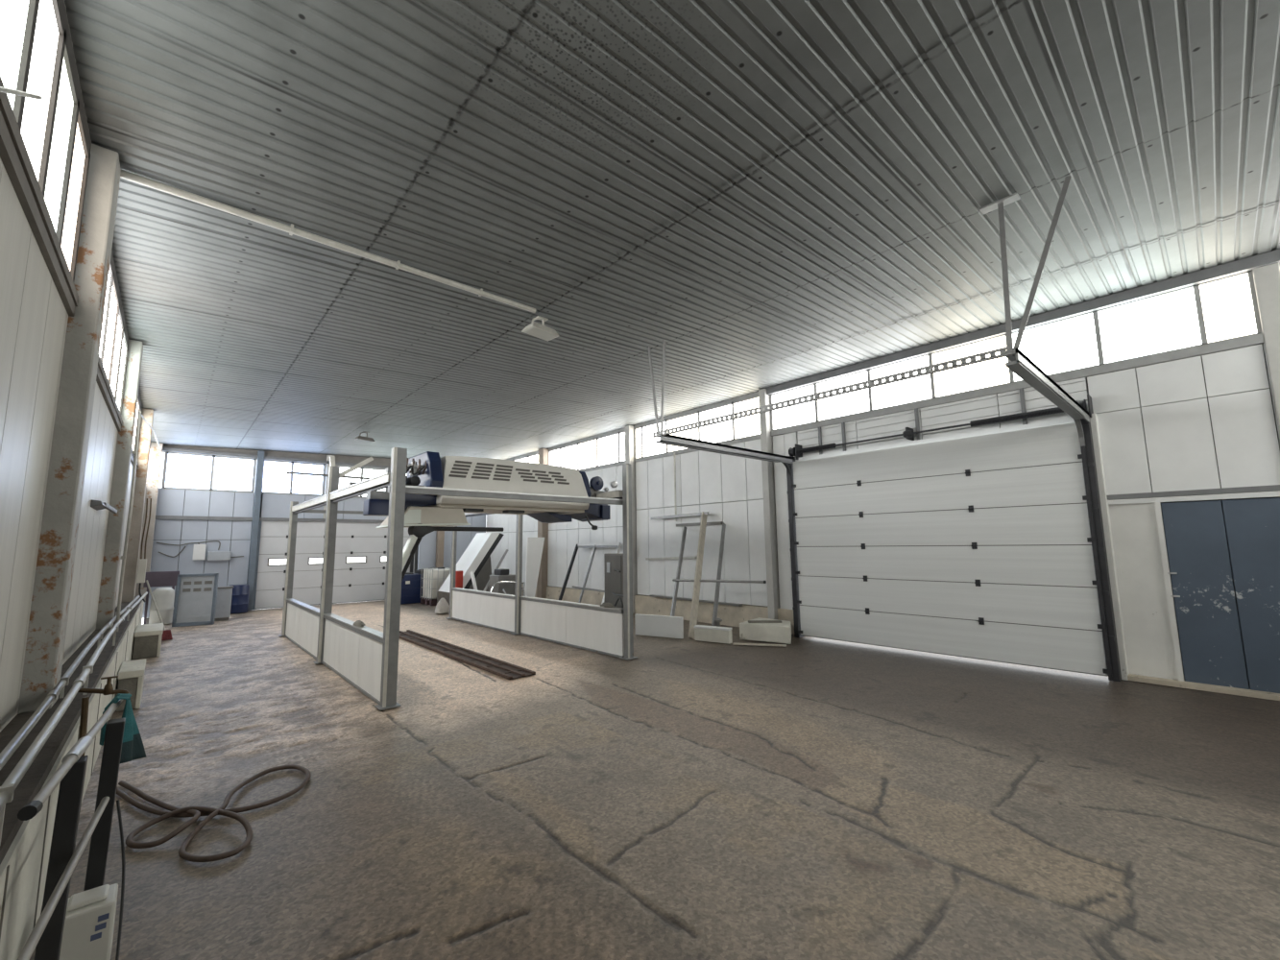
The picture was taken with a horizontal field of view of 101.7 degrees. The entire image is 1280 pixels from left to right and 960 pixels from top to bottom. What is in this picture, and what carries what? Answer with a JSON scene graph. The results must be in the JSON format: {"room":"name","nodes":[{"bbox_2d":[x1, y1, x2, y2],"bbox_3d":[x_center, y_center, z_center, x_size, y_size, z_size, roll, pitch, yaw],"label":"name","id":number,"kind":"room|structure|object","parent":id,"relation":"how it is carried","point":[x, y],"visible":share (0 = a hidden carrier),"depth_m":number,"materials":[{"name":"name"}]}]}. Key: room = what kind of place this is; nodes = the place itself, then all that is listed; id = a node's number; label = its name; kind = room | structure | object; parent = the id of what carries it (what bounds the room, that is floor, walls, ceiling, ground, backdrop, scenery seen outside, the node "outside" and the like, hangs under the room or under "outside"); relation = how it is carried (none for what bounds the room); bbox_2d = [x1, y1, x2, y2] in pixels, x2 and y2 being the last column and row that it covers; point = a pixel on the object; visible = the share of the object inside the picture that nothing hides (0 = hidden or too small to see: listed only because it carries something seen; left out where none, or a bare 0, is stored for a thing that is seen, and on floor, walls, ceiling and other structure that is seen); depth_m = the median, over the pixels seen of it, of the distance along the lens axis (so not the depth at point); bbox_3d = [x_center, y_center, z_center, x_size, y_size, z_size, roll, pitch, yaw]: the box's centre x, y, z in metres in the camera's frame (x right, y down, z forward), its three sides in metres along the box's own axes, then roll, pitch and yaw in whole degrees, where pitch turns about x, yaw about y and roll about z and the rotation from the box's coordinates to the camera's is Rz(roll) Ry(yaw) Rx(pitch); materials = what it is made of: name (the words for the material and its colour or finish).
{"room":"car wash","nodes":[
{"label":"car wash","id":0,"kind":"room"},
{"bbox_2d":[0,0,140,731],"bbox_3d":[-5.446,0.132,5.152,0.130,4.340,20.100,6,-9,-42],"label":"wall","id":1,"kind":"structure","parent":0,"point":[34,316],"depth_m":2.67,"materials":[{"name":"metal"}]},
{"bbox_2d":[0,86,42,99],"bbox_3d":[-1.930,-1.180,1.542,0.114,0.382,0.590,6,-9,-42],"label":"rod","id":2,"kind":"object","parent":1,"relation":"attached to","point":[2,89],"visible":1,"depth_m":1.61,"materials":[{"name":"paint"}]},
{"bbox_2d":[0,0,91,281],"bbox_3d":[-2.103,-1.838,1.667,0.082,1.010,4.235,6,-9,-42],"label":"window","id":3,"kind":"structure","parent":1,"relation":"in","point":[36,54],"depth_m":2.44,"materials":[{"name":"white"}]},
{"bbox_2d":[0,75,138,469],"bbox_3d":[-5.360,-0.802,5.221,0.115,0.130,19.900,6,-9,-42],"label":"trim","id":4,"kind":"structure","parent":1,"relation":"attached to","point":[14,156],"depth_m":2.31,"materials":[{"name":"metal"}]},
{"bbox_2d":[0,596,144,959],"bbox_3d":[-5.293,1.961,5.043,0.319,0.720,20.100,6,-9,-42],"label":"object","id":5,"kind":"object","parent":1,"relation":"attached to","point":[25,847],"depth_m":2.23,"materials":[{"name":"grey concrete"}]},
{"bbox_2d":[17,143,120,714],"bbox_3d":[-3.587,-0.416,3.228,0.248,3.509,0.250,6,-9,-42],"label":"steel column","id":6,"kind":"structure","parent":5,"relation":"on","point":[43,659],"depth_m":3.17,"materials":[{"name":"metal"}]},
{"bbox_2d":[0,595,139,770],"bbox_3d":[-4.972,1.488,4.789,0.114,0.147,10.802,5,-9,-41],"label":"pipe","id":7,"kind":"object","parent":5,"relation":"on","point":[11,748],"visible":0.92,"depth_m":2.85,"materials":[{"name":"metal"}]},
{"bbox_2d":[0,592,147,845],"bbox_3d":[-4.898,1.468,4.859,0.114,0.202,10.802,5,-9,-41],"label":"pipe","id":8,"kind":"object","parent":5,"relation":"on","point":[7,790],"visible":1,"depth_m":2.21,"materials":[{"name":"metal"}]},
{"bbox_2d":[77,676,131,756],"bbox_3d":[-3.067,1.566,2.952,0.240,0.880,0.750,6,-9,-42],"label":"water tap","id":9,"kind":"object","parent":8,"relation":"attached to","point":[108,689],"visible":0.28,"depth_m":2.91,"materials":[{"name":"gold metal"}]},
{"bbox_2d":[96,339,143,629],"bbox_3d":[-6.406,0.006,6.347,0.248,3.509,0.260,6,-9,-42],"label":"steel column","id":10,"kind":"structure","parent":5,"relation":"on","point":[113,538],"depth_m":6.29,"materials":[{"name":"metal"}]},
{"bbox_2d":[116,410,141,622],"bbox_3d":[-6.309,0.438,6.431,0.055,2.631,0.080,6,-9,-42],"label":"conduit","id":11,"kind":"object","parent":10,"relation":"attached to","point":[133,452],"visible":0.95,"depth_m":6.44,"materials":[{"name":"metal"}]},
{"bbox_2d":[120,408,153,603],"bbox_3d":[-9.227,0.431,9.497,0.285,3.510,0.260,6,-9,-42],"label":"steel column","id":12,"kind":"structure","parent":5,"relation":"on","point":[145,435],"depth_m":9.44,"materials":[{"name":"metal"}]},
{"bbox_2d":[136,498,151,602],"bbox_3d":[-8.897,1.252,9.377,0.156,1.859,0.185,6,-9,-42],"label":"switch box","id":13,"kind":"object","parent":12,"relation":"attached to","point":[142,563],"visible":0.98,"depth_m":9.35,"materials":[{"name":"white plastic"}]},
{"bbox_2d":[134,442,163,601],"bbox_3d":[-11.864,0.989,12.525,0.315,3.812,0.200,6,-9,-42],"label":"steel column","id":14,"kind":"structure","parent":5,"relation":"on","point":[155,459],"depth_m":12.54,"materials":[{"name":"metal"}]},
{"bbox_2d":[141,414,161,450],"bbox_3d":[-9.083,-0.785,9.744,0.035,0.741,8.252,5,-9,-41],"label":"cable","id":15,"kind":"object","parent":14,"relation":"attached to","point":[142,417],"visible":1,"depth_m":9.04,"materials":[{"name":"grey paint"}]},
{"bbox_2d":[90,499,117,513],"bbox_3d":[-5.363,0.270,5.176,0.151,0.088,1.056,5,-9,-39],"label":"wall bracket","id":16,"kind":"object","parent":1,"relation":"attached to","point":[97,505],"visible":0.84,"depth_m":5.00,"materials":[{"name":"grey metal"}]},
{"bbox_2d":[98,252,128,413],"bbox_3d":[-5.038,-1.399,4.915,0.082,1.010,3.955,6,-9,-42],"label":"window","id":17,"kind":"structure","parent":1,"relation":"in","point":[114,340],"depth_m":5.21,"materials":[{"name":"white"}]},
{"bbox_2d":[132,393,142,451],"bbox_3d":[-7.857,-0.977,8.034,0.082,1.010,4.005,6,-9,-42],"label":"window","id":18,"kind":"structure","parent":1,"relation":"in","point":[138,407],"depth_m":8.84,"materials":[{"name":"white"}]},
{"bbox_2d":[142,444,486,618],"bbox_3d":[-8.838,1.243,15.658,9.115,4.800,0.160,6,-9,-42],"label":"wall","id":19,"kind":"structure","parent":0,"point":[233,536],"depth_m":13.72,"materials":[{"name":"metal"}]},
{"bbox_2d":[156,540,243,557],"bbox_3d":[-11.186,1.775,13.316,1.743,0.456,0.028,6,-9,-42],"label":"cable","id":20,"kind":"object","parent":19,"relation":"attached to","point":[208,541],"visible":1,"depth_m":13.08,"materials":[{"name":"grey paint"}]},
{"bbox_2d":[161,451,256,493],"bbox_3d":[-11.213,-0.211,13.640,1.860,1.010,0.082,6,-9,-42],"label":"window","id":21,"kind":"structure","parent":19,"relation":"in","point":[181,470],"depth_m":13.58,"materials":[{"name":"white"}]},
{"bbox_2d":[192,544,231,560],"bbox_3d":[-11.001,1.865,13.417,0.760,0.430,0.140,6,-9,-42],"label":"junction box","id":22,"kind":"object","parent":19,"relation":"attached to","point":[199,550],"visible":1,"depth_m":13.32,"materials":[{"name":"plastic"}]},
{"bbox_2d":[155,515,384,523],"bbox_3d":[-9.498,1.147,14.940,6.965,0.090,0.080,6,-9,-42],"label":"trim","id":23,"kind":"structure","parent":19,"relation":"attached to","point":[156,517],"depth_m":14.02,"materials":[{"name":"grey metal"}]},
{"bbox_2d":[162,447,390,468],"bbox_3d":[-8.780,-0.466,15.780,8.915,0.080,0.120,6,-9,-42],"label":"trim","id":24,"kind":"structure","parent":19,"relation":"attached to","point":[163,448],"depth_m":14.34,"materials":[{"name":"grey metal"}]},
{"bbox_2d":[261,458,326,496],"bbox_3d":[-9.857,-0.079,14.847,1.540,1.010,0.082,6,-9,-42],"label":"window","id":25,"kind":"structure","parent":19,"relation":"in","point":[276,480],"depth_m":14.80,"materials":[{"name":"white"}]},
{"bbox_2d":[286,459,370,479],"bbox_3d":[-9.075,-0.297,15.275,2.142,0.435,0.172,6,-9,-42],"label":"bar","id":26,"kind":"object","parent":19,"relation":"hanging from","point":[288,472],"visible":0.67,"depth_m":15.04,"materials":[{"name":"grey paint"}]},
{"bbox_2d":[322,455,334,518],"bbox_3d":[-9.174,0.201,15.361,0.180,1.883,0.160,6,-9,-42],"label":"steel column","id":27,"kind":"structure","parent":19,"relation":"attached to","point":[327,456],"depth_m":15.30,"materials":[{"name":"metal"}]},
{"bbox_2d":[252,520,414,609],"bbox_3d":[-8.842,2.409,15.396,4.160,2.420,0.130,6,-9,-42],"label":"door","id":28,"kind":"structure","parent":19,"relation":"in","point":[360,547],"depth_m":15.03,"materials":[{"name":"white"}]},
{"bbox_2d":[335,464,386,498],"bbox_3d":[-8.565,0.047,15.998,1.530,1.010,0.082,6,-9,-42],"label":"window","id":29,"kind":"structure","parent":19,"relation":"in","point":[371,472],"depth_m":15.97,"materials":[{"name":"white"}]},
{"bbox_2d":[29,600,1279,959],"bbox_3d":[-1.875,2.645,8.073,8.900,0.021,20.350,6,-9,-42],"label":"floor","id":30,"kind":"structure","parent":0,"point":[810,798],"depth_m":3.20,"materials":[{"name":"concrete"}]},
{"bbox_2d":[17,700,125,959],"bbox_3d":[-1.944,1.398,1.810,0.200,0.920,1.648,4,-9,-34],"label":"stand","id":31,"kind":"object","parent":30,"relation":"on","point":[46,936],"visible":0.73,"depth_m":1.79,"materials":[{"name":"black paint"}]},
{"bbox_2d":[99,693,145,763],"bbox_3d":[-2.424,1.168,2.422,0.130,0.329,0.246,2,-7,-19],"label":"cleaning cloth","id":32,"kind":"object","parent":31,"relation":"hanging from","point":[132,748],"visible":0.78,"depth_m":2.43,"materials":[{"name":"fabric"}]},
{"bbox_2d":[59,883,118,959],"bbox_3d":[-2.158,1.757,2.028,0.160,0.265,0.166,6,-9,-42],"label":"canister","id":33,"kind":"object","parent":30,"relation":"on","point":[88,929],"visible":0.88,"depth_m":1.99,"materials":[{"name":"white plastic"}]},
{"bbox_2d":[90,932,101,941],"bbox_3d":[-2.077,1.744,1.991,0.030,0.020,0.002,6,-9,-42],"label":"print","id":34,"kind":"object","parent":33,"relation":"attached to","point":[94,936],"depth_m":1.99},
{"bbox_2d":[95,921,106,931],"bbox_3d":[-2.070,1.715,2.001,0.030,0.020,0.002,6,-9,-42],"label":"print","id":35,"kind":"object","parent":33,"relation":"on","point":[99,926],"depth_m":2.00},
{"bbox_2d":[97,913,109,921],"bbox_3d":[-2.067,1.685,2.008,0.030,0.020,0.002,6,-9,-42],"label":"print","id":36,"kind":"object","parent":33,"relation":"on","point":[102,917],"depth_m":2.01},
{"bbox_2d":[115,658,145,711],"bbox_3d":[-5.423,2.174,5.554,0.195,0.385,0.730,6,-9,-42],"label":"block","id":37,"kind":"object","parent":30,"relation":"on","point":[131,673],"visible":0.93,"depth_m":5.33,"materials":[{"name":"grey concrete"}]},
{"bbox_2d":[132,623,163,659],"bbox_3d":[-7.740,2.525,8.208,0.315,0.400,1.050,6,-9,-42],"label":"block","id":38,"kind":"object","parent":30,"relation":"on","point":[147,637],"visible":1,"depth_m":7.86,"materials":[{"name":"grey concrete"}]},
{"bbox_2d":[145,579,172,640],"bbox_3d":[-8.726,2.352,9.423,0.551,1.066,0.194,1,-7,-10],"label":"broom","id":39,"kind":"object","parent":30,"relation":"on","point":[166,634],"visible":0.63,"depth_m":9.42,"materials":[{"name":"paint"}]},
{"bbox_2d":[143,570,179,624],"bbox_3d":[-10.806,2.633,11.742,0.580,1.130,0.320,6,-9,-42],"label":"box","id":40,"kind":"object","parent":30,"relation":"on","point":[155,578],"visible":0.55,"depth_m":11.65,"materials":[{"name":"metal"}]},
{"bbox_2d":[148,587,174,625],"bbox_3d":[-10.507,2.766,11.466,0.400,0.790,0.400,6,-9,-42],"label":"drum","id":41,"kind":"object","parent":30,"relation":"on","point":[164,597],"visible":0.81,"depth_m":11.35,"materials":[{"name":"white plastic"}]},
{"bbox_2d":[171,573,218,627],"bbox_3d":[-9.619,2.587,11.300,0.697,1.084,0.286,3,-8,-29],"label":"cabinet","id":42,"kind":"object","parent":30,"relation":"on","point":[196,594],"visible":1,"depth_m":11.28,"materials":[{"name":"metal"}]},
{"bbox_2d":[116,764,310,862],"bbox_3d":[-2.841,2.010,3.162,1.286,0.062,1.210,1,-7,-13],"label":"hose","id":43,"kind":"object","parent":30,"relation":"on","point":[195,811],"visible":1,"depth_m":3.13,"materials":[{"name":"rubber"}]},
{"bbox_2d":[214,585,233,621],"bbox_3d":[-9.656,2.848,12.055,0.340,0.750,0.390,6,-9,-42],"label":"base cabinet","id":44,"kind":"object","parent":30,"relation":"on","point":[224,593],"visible":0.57,"depth_m":11.94,"materials":[{"name":"metal"}]},
{"bbox_2d":[230,584,249,613],"bbox_3d":[-10.301,3.045,13.376,0.460,0.700,0.460,6,-9,-42],"label":"barrel","id":45,"kind":"object","parent":30,"relation":"on","point":[240,595],"visible":0.73,"depth_m":13.23,"materials":[{"name":"blue plastic"}]},
{"bbox_2d":[246,450,264,610],"bbox_3d":[-10.402,1.327,14.085,0.140,4.286,0.180,6,-9,-42],"label":"steel column","id":46,"kind":"structure","parent":30,"relation":"on","point":[260,453],"depth_m":14.03,"materials":[{"name":"metal"}]},
{"bbox_2d":[284,598,383,704],"bbox_3d":[-4.583,2.260,7.534,0.115,0.680,5.890,6,-9,-42],"label":"wall","id":47,"kind":"structure","parent":30,"relation":"on","point":[353,653],"depth_m":6.60,"materials":[{"name":"metal"}]},
{"bbox_2d":[353,620,364,627],"bbox_3d":[-3.351,1.706,6.224,0.092,0.066,0.326,6,-9,-42],"label":"rag","id":48,"kind":"object","parent":47,"relation":"on","point":[358,623],"visible":1,"depth_m":6.17,"materials":[{"name":"grey fabric"}]},
{"bbox_2d":[400,572,423,604],"bbox_3d":[-6.746,3.154,15.320,0.900,0.870,0.780,6,-9,-42],"label":"tank","id":49,"kind":"object","parent":30,"relation":"on","point":[411,582],"visible":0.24,"depth_m":14.98,"materials":[{"name":"blue plastic"}]},
{"bbox_2d":[420,567,450,605],"bbox_3d":[-5.701,3.009,14.909,0.817,1.030,0.840,6,-9,-42],"label":"tote","id":50,"kind":"object","parent":30,"relation":"on","point":[434,579],"visible":0.66,"depth_m":14.55,"materials":[{"name":"white plastic"}]},
{"bbox_2d":[434,531,444,567],"bbox_3d":[-6.658,1.604,17.403,0.200,4.456,0.220,6,-9,-42],"label":"steel column","id":51,"kind":"structure","parent":30,"relation":"on","point":[440,540],"depth_m":17.23,"materials":[{"name":"metal"}]},
{"bbox_2d":[434,598,449,614],"bbox_3d":[-4.793,3.053,12.662,0.360,0.370,0.351,6,-9,-42],"label":"sack","id":52,"kind":"object","parent":30,"relation":"on","point":[442,608],"visible":0.97,"depth_m":12.55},
{"bbox_2d":[278,447,637,710],"bbox_3d":[-3.417,1.224,8.755,3.440,3.004,6.270,6,-9,-42],"label":"frame","id":53,"kind":"object","parent":30,"relation":"on","point":[394,478],"visible":0.82,"depth_m":7.37,"materials":[{"name":"paint"}]},
{"bbox_2d":[362,451,617,580],"bbox_3d":[-2.019,0.571,7.391,3.600,1.648,1.120,6,-9,-42],"label":"gantry","id":54,"kind":"object","parent":53,"relation":"hanging from","point":[423,514],"visible":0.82,"depth_m":6.80,"materials":[{"name":"metal"}]},
{"bbox_2d":[424,504,584,514],"bbox_3d":[-1.943,0.436,7.464,2.170,0.045,0.900,6,-9,-42],"label":"beam","id":55,"kind":"structure","parent":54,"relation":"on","point":[467,508],"depth_m":7.11,"materials":[{"name":"metal"}]},
{"bbox_2d":[455,570,462,588],"bbox_3d":[-4.569,2.777,13.105,0.180,0.980,0.200,6,-9,-42],"label":"box","id":56,"kind":"object","parent":30,"relation":"on","point":[459,573],"visible":0.34,"depth_m":13.07,"materials":[{"name":"paint"}]},
{"bbox_2d":[436,588,483,605],"bbox_3d":[-4.823,3.198,14.038,0.900,0.420,1.000,6,-9,-42],"label":"pallet stack","id":57,"kind":"object","parent":30,"relation":"on","point":[440,594],"visible":0.14,"depth_m":13.83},
{"bbox_2d":[438,532,503,592],"bbox_3d":[-4.636,2.239,14.370,1.420,1.560,0.950,6,-9,-42],"label":"slab","id":58,"kind":"object","parent":57,"relation":"on","point":[482,545],"visible":0.74,"depth_m":14.19,"materials":[{"name":"white paint"}]},
{"bbox_2d":[399,629,535,679],"bbox_3d":[-2.998,2.638,8.130,0.364,0.035,4.670,6,-9,-42],"label":"channel","id":59,"kind":"object","parent":30,"relation":"on","point":[509,671],"visible":0.93,"depth_m":7.51,"materials":[{"name":"metal"}]},
{"bbox_2d":[469,571,477,590],"bbox_3d":[-4.204,2.839,13.359,0.580,0.992,0.050,-8,-10,44],"label":"board","id":60,"kind":"object","parent":30,"relation":"on","point":[470,572],"visible":0.43,"depth_m":13.46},
{"bbox_2d":[468,555,491,591],"bbox_3d":[-4.714,2.604,15.111,1.000,1.860,0.120,6,-9,-42],"label":"sheet","id":61,"kind":"object","parent":30,"relation":"on","point":[483,577],"visible":0.18,"depth_m":15.17,"materials":[{"name":"grey paint"}]},
{"bbox_2d":[451,587,514,632],"bbox_3d":[-3.254,2.636,10.716,0.100,0.680,2.910,6,-9,-42],"label":"wall","id":62,"kind":"structure","parent":30,"relation":"on","point":[495,611],"depth_m":10.55,"materials":[{"name":"metal"}]},
{"bbox_2d":[483,549,507,591],"bbox_3d":[-3.963,2.627,13.910,0.050,1.529,1.101,-6,-9,34],"label":"metal strip","id":63,"kind":"object","parent":30,"relation":"on","point":[506,550],"visible":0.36,"depth_m":14.12,"materials":[{"name":"metal"}]},
{"bbox_2d":[488,568,524,596],"bbox_3d":[-3.282,2.642,12.307,0.861,1.060,0.722,6,-9,-42],"label":"machine","id":64,"kind":"object","parent":30,"relation":"on","point":[501,582],"visible":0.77,"depth_m":12.30,"materials":[{"name":"grey paint"}]},
{"bbox_2d":[524,537,544,597],"bbox_3d":[-2.407,2.211,11.884,0.500,1.790,0.040,6,-9,-42],"label":"leaning board","id":65,"kind":"object","parent":30,"relation":"on","point":[534,545],"visible":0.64,"depth_m":11.86,"materials":[{"name":"wood"}]},
{"bbox_2d":[536,448,549,599],"bbox_3d":[-2.873,1.302,15.568,0.260,4.510,0.260,6,-9,-42],"label":"steel column","id":66,"kind":"structure","parent":30,"relation":"on","point":[543,528],"depth_m":15.35,"materials":[{"name":"metal"}]},
{"bbox_2d":[519,596,624,657],"bbox_3d":[-1.205,2.340,8.530,0.100,0.680,2.910,6,-9,-42],"label":"wall","id":67,"kind":"structure","parent":30,"relation":"on","point":[594,628],"depth_m":8.30,"materials":[{"name":"metal"}]},
{"bbox_2d":[600,602,615,607],"bbox_3d":[-0.488,1.859,7.777,0.124,0.070,0.346,6,-9,-42],"label":"rag","id":68,"kind":"object","parent":67,"relation":"on","point":[604,605],"visible":1,"depth_m":7.72,"materials":[{"name":"grey fabric"}]},
{"bbox_2d":[558,542,621,603],"bbox_3d":[-1.292,2.393,12.847,0.918,1.674,2.124,6,-9,-42],"label":"rack","id":69,"kind":"object","parent":30,"relation":"on","point":[593,545],"visible":0.74,"depth_m":13.18,"materials":[{"name":"metal"}]},
{"bbox_2d":[603,553,623,608],"bbox_3d":[-0.282,1.885,8.130,0.362,1.460,0.909,2,-7,-19],"label":"cabinet","id":70,"kind":"object","parent":30,"relation":"on","point":[613,562],"visible":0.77,"depth_m":8.27,"materials":[{"name":"metal"}]},
{"bbox_2d":[624,425,638,613],"bbox_3d":[-0.211,0.905,12.637,0.240,4.510,0.180,6,-9,-42],"label":"steel column","id":71,"kind":"structure","parent":30,"relation":"on","point":[629,433],"depth_m":12.66,"materials":[{"name":"metal"}]},
{"bbox_2d":[634,613,683,638],"bbox_3d":[0.329,2.555,9.129,0.936,0.360,0.050,-5,-8,30],"label":"concrete block","id":72,"kind":"object","parent":30,"relation":"on","point":[664,626],"visible":1,"depth_m":9.09,"materials":[{"name":"concrete"}]},
{"bbox_2d":[651,511,708,639],"bbox_3d":[0.986,1.776,10.472,0.930,2.295,2.896,1,-7,-11],"label":"plank","id":73,"kind":"object","parent":30,"relation":"on","point":[701,543],"visible":0.93,"depth_m":9.87,"materials":[{"name":"brown wood"}]},
{"bbox_2d":[694,625,732,644],"bbox_3d":[1.203,2.539,8.586,0.638,0.238,0.130,-6,-9,34],"label":"kerb","id":74,"kind":"object","parent":30,"relation":"on","point":[702,633],"visible":1,"depth_m":8.53,"materials":[{"name":"concrete"}]},
{"bbox_2d":[670,523,766,626],"bbox_3d":[1.188,1.799,9.687,1.670,2.029,2.460,6,-9,-42],"label":"rack","id":75,"kind":"object","parent":30,"relation":"on","point":[677,580],"visible":0.89,"depth_m":9.75,"materials":[{"name":"metal"}]},
{"bbox_2d":[732,642,786,647],"bbox_3d":[1.877,2.590,8.200,0.815,0.022,0.060,-3,-7,14],"label":"floor strip","id":76,"kind":"object","parent":30,"relation":"on","point":[734,643],"visible":1,"depth_m":8.17,"materials":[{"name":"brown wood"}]},
{"bbox_2d":[739,617,791,644],"bbox_3d":[2.239,2.525,8.836,0.863,0.300,0.789,-5,-8,33],"label":"concrete block","id":77,"kind":"object","parent":30,"relation":"on","point":[778,633],"depth_m":8.55,"materials":[{"name":"concrete"}]},
{"bbox_2d":[758,388,780,619],"bbox_3d":[2.425,0.512,9.735,0.220,4.510,0.140,6,-9,-42],"label":"steel column","id":78,"kind":"structure","parent":30,"relation":"on","point":[766,441],"depth_m":9.65,"materials":[{"name":"metal"}]},
{"bbox_2d":[647,175,1121,681],"bbox_3d":[2.970,0.167,6.574,3.521,4.406,4.747,6,-9,-42],"label":"door track","id":79,"kind":"object","parent":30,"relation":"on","point":[1021,365],"visible":1,"depth_m":6.03,"materials":[{"name":"grey metal"}]},
{"bbox_2d":[792,422,1107,676],"bbox_3d":[4.019,0.963,7.572,0.078,2.972,3.950,6,-9,-42],"label":"door","id":80,"kind":"structure","parent":79,"relation":"attached to","point":[979,547],"depth_m":7.16,"materials":[{"name":"metal"}]},
{"bbox_2d":[1252,263,1279,435],"bbox_3d":[6.603,-0.100,5.222,0.150,4.513,0.180,6,-9,-42],"label":"steel column","id":81,"kind":"structure","parent":30,"relation":"on","point":[1267,278],"depth_m":5.38,"materials":[{"name":"metal"}]},
{"bbox_2d":[64,0,1279,459],"bbox_3d":[-2.152,-1.725,8.474,9.515,0.336,20.239,6,-9,-42],"label":"ceiling","id":82,"kind":"structure","parent":0,"point":[772,193],"depth_m":4.02,"materials":[{"name":"metal"}]},
{"bbox_2d":[120,169,535,313],"bbox_3d":[-2.411,-2.042,4.816,0.069,0.170,3.430,-8,-10,44],"label":"ceiling pipe","id":83,"kind":"object","parent":82,"relation":"attached to","point":[291,229],"visible":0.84,"depth_m":4.36,"materials":[{"name":"metal"}]},
{"bbox_2d":[354,431,375,442],"bbox_3d":[-6.485,-1.019,12.293,0.390,0.242,0.290,6,-9,-42],"label":"floodlight","id":84,"kind":"object","parent":82,"relation":"attached to","point":[359,438],"visible":1,"depth_m":12.23,"materials":[{"name":"grey paint"}]},
{"bbox_2d":[521,315,558,340],"bbox_3d":[-1.191,-1.836,6.242,0.370,0.230,0.275,6,-9,-42],"label":"floodlight","id":85,"kind":"object","parent":82,"relation":"attached to","point":[536,329],"visible":1,"depth_m":6.19,"materials":[{"name":"paint"}]},
{"bbox_2d":[485,343,1279,689],"bbox_3d":[1.234,0.579,11.128,0.295,4.750,20.100,6,-9,-42],"label":"wall","id":86,"kind":"structure","parent":0,"point":[1205,422],"depth_m":6.50,"materials":[{"name":"metal"}]},
{"bbox_2d":[507,451,538,463],"bbox_3d":[-4.107,-0.315,17.279,0.082,0.890,3.630,6,-9,-42],"label":"window","id":87,"kind":"structure","parent":86,"relation":"in","point":[533,457],"depth_m":16.66,"materials":[{"name":"white"}]},
{"bbox_2d":[548,428,625,470],"bbox_3d":[-1.489,-0.707,14.382,0.082,0.890,3.820,6,-9,-42],"label":"window","id":88,"kind":"structure","parent":86,"relation":"in","point":[606,448],"depth_m":14.18,"materials":[{"name":"white"}]},
{"bbox_2d":[521,583,794,634],"bbox_3d":[-1.276,3.126,13.703,0.130,0.430,12.440,6,-9,-42],"label":"baseboard","id":89,"kind":"structure","parent":86,"relation":"attached to","point":[731,615],"depth_m":11.17,"materials":[{"name":"concrete"}]},
{"bbox_2d":[645,556,697,560],"bbox_3d":[0.666,1.740,11.576,0.050,0.100,1.552,6,-9,-42],"label":"wall rail","id":90,"kind":"object","parent":86,"relation":"attached to","point":[668,558],"visible":0.93,"depth_m":11.53,"materials":[{"name":"metal"}]},
{"bbox_2d":[673,453,676,521],"bbox_3d":[0.781,0.153,11.589,0.037,1.520,0.037,2,-7,-19],"label":"pipe","id":91,"kind":"object","parent":86,"relation":"attached to","point":[673,453],"visible":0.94,"depth_m":11.58,"materials":[{"name":"metal"}]},
{"bbox_2d":[650,594,742,606],"bbox_3d":[1.093,2.517,10.935,0.100,0.065,2.510,6,-9,-42],"label":"wall rail","id":92,"kind":"object","parent":86,"relation":"attached to","point":[652,595],"visible":0.93,"depth_m":10.69,"materials":[{"name":"grey paint"}]},
{"bbox_2d":[633,391,760,459],"bbox_3d":[1.153,-1.102,11.458,0.082,0.890,3.785,6,-9,-42],"label":"window","id":93,"kind":"structure","parent":86,"relation":"in","point":[645,446],"depth_m":11.14,"materials":[{"name":"white"}]},
{"bbox_2d":[676,521,722,527],"bbox_3d":[1.227,0.935,11.033,0.050,0.060,1.260,6,-9,-42],"label":"wall rail","id":94,"kind":"object","parent":86,"relation":"attached to","point":[715,522],"visible":0.93,"depth_m":11.03,"materials":[{"name":"metal"}]},
{"bbox_2d":[578,333,1264,472],"bbox_3d":[1.231,-0.685,11.296,0.100,0.100,20.100,6,-9,-42],"label":"trim","id":95,"kind":"structure","parent":86,"relation":"attached to","point":[1257,339],"depth_m":6.98,"materials":[{"name":"metal"}]},
{"bbox_2d":[769,270,1262,431],"bbox_3d":[4.519,-1.606,7.734,0.082,0.830,6.035,6,-9,-42],"label":"window","id":96,"kind":"structure","parent":86,"relation":"in","point":[1225,308],"depth_m":6.62,"materials":[{"name":"white"}]},
{"bbox_2d":[766,248,1279,395],"bbox_3d":[5.182,-2.086,6.983,0.180,0.122,8.180,6,-9,-42],"label":"trim","id":97,"kind":"structure","parent":86,"relation":"attached to","point":[1237,267],"depth_m":6.62,"materials":[{"name":"grey metal"}]},
{"bbox_2d":[1106,484,1279,505],"bbox_3d":[6.751,0.068,4.977,0.070,0.115,3.555,6,-9,-42],"label":"trim","id":98,"kind":"structure","parent":86,"relation":"attached to","point":[1263,491],"depth_m":5.68,"materials":[{"name":"grey metal"}]},
{"bbox_2d":[1127,674,1279,700],"bbox_3d":[6.156,2.165,5.311,0.130,0.050,1.860,6,-9,-42],"label":"trim","id":99,"kind":"structure","parent":86,"relation":"attached to","point":[1130,677],"depth_m":5.47,"materials":[{"name":"concrete"}]},
{"bbox_2d":[1154,497,1279,693],"bbox_3d":[6.382,1.181,5.323,0.140,2.000,1.420,6,-9,-42],"label":"door","id":100,"kind":"structure","parent":86,"relation":"in","point":[1209,632],"depth_m":5.50,"materials":[{"name":"metal"}]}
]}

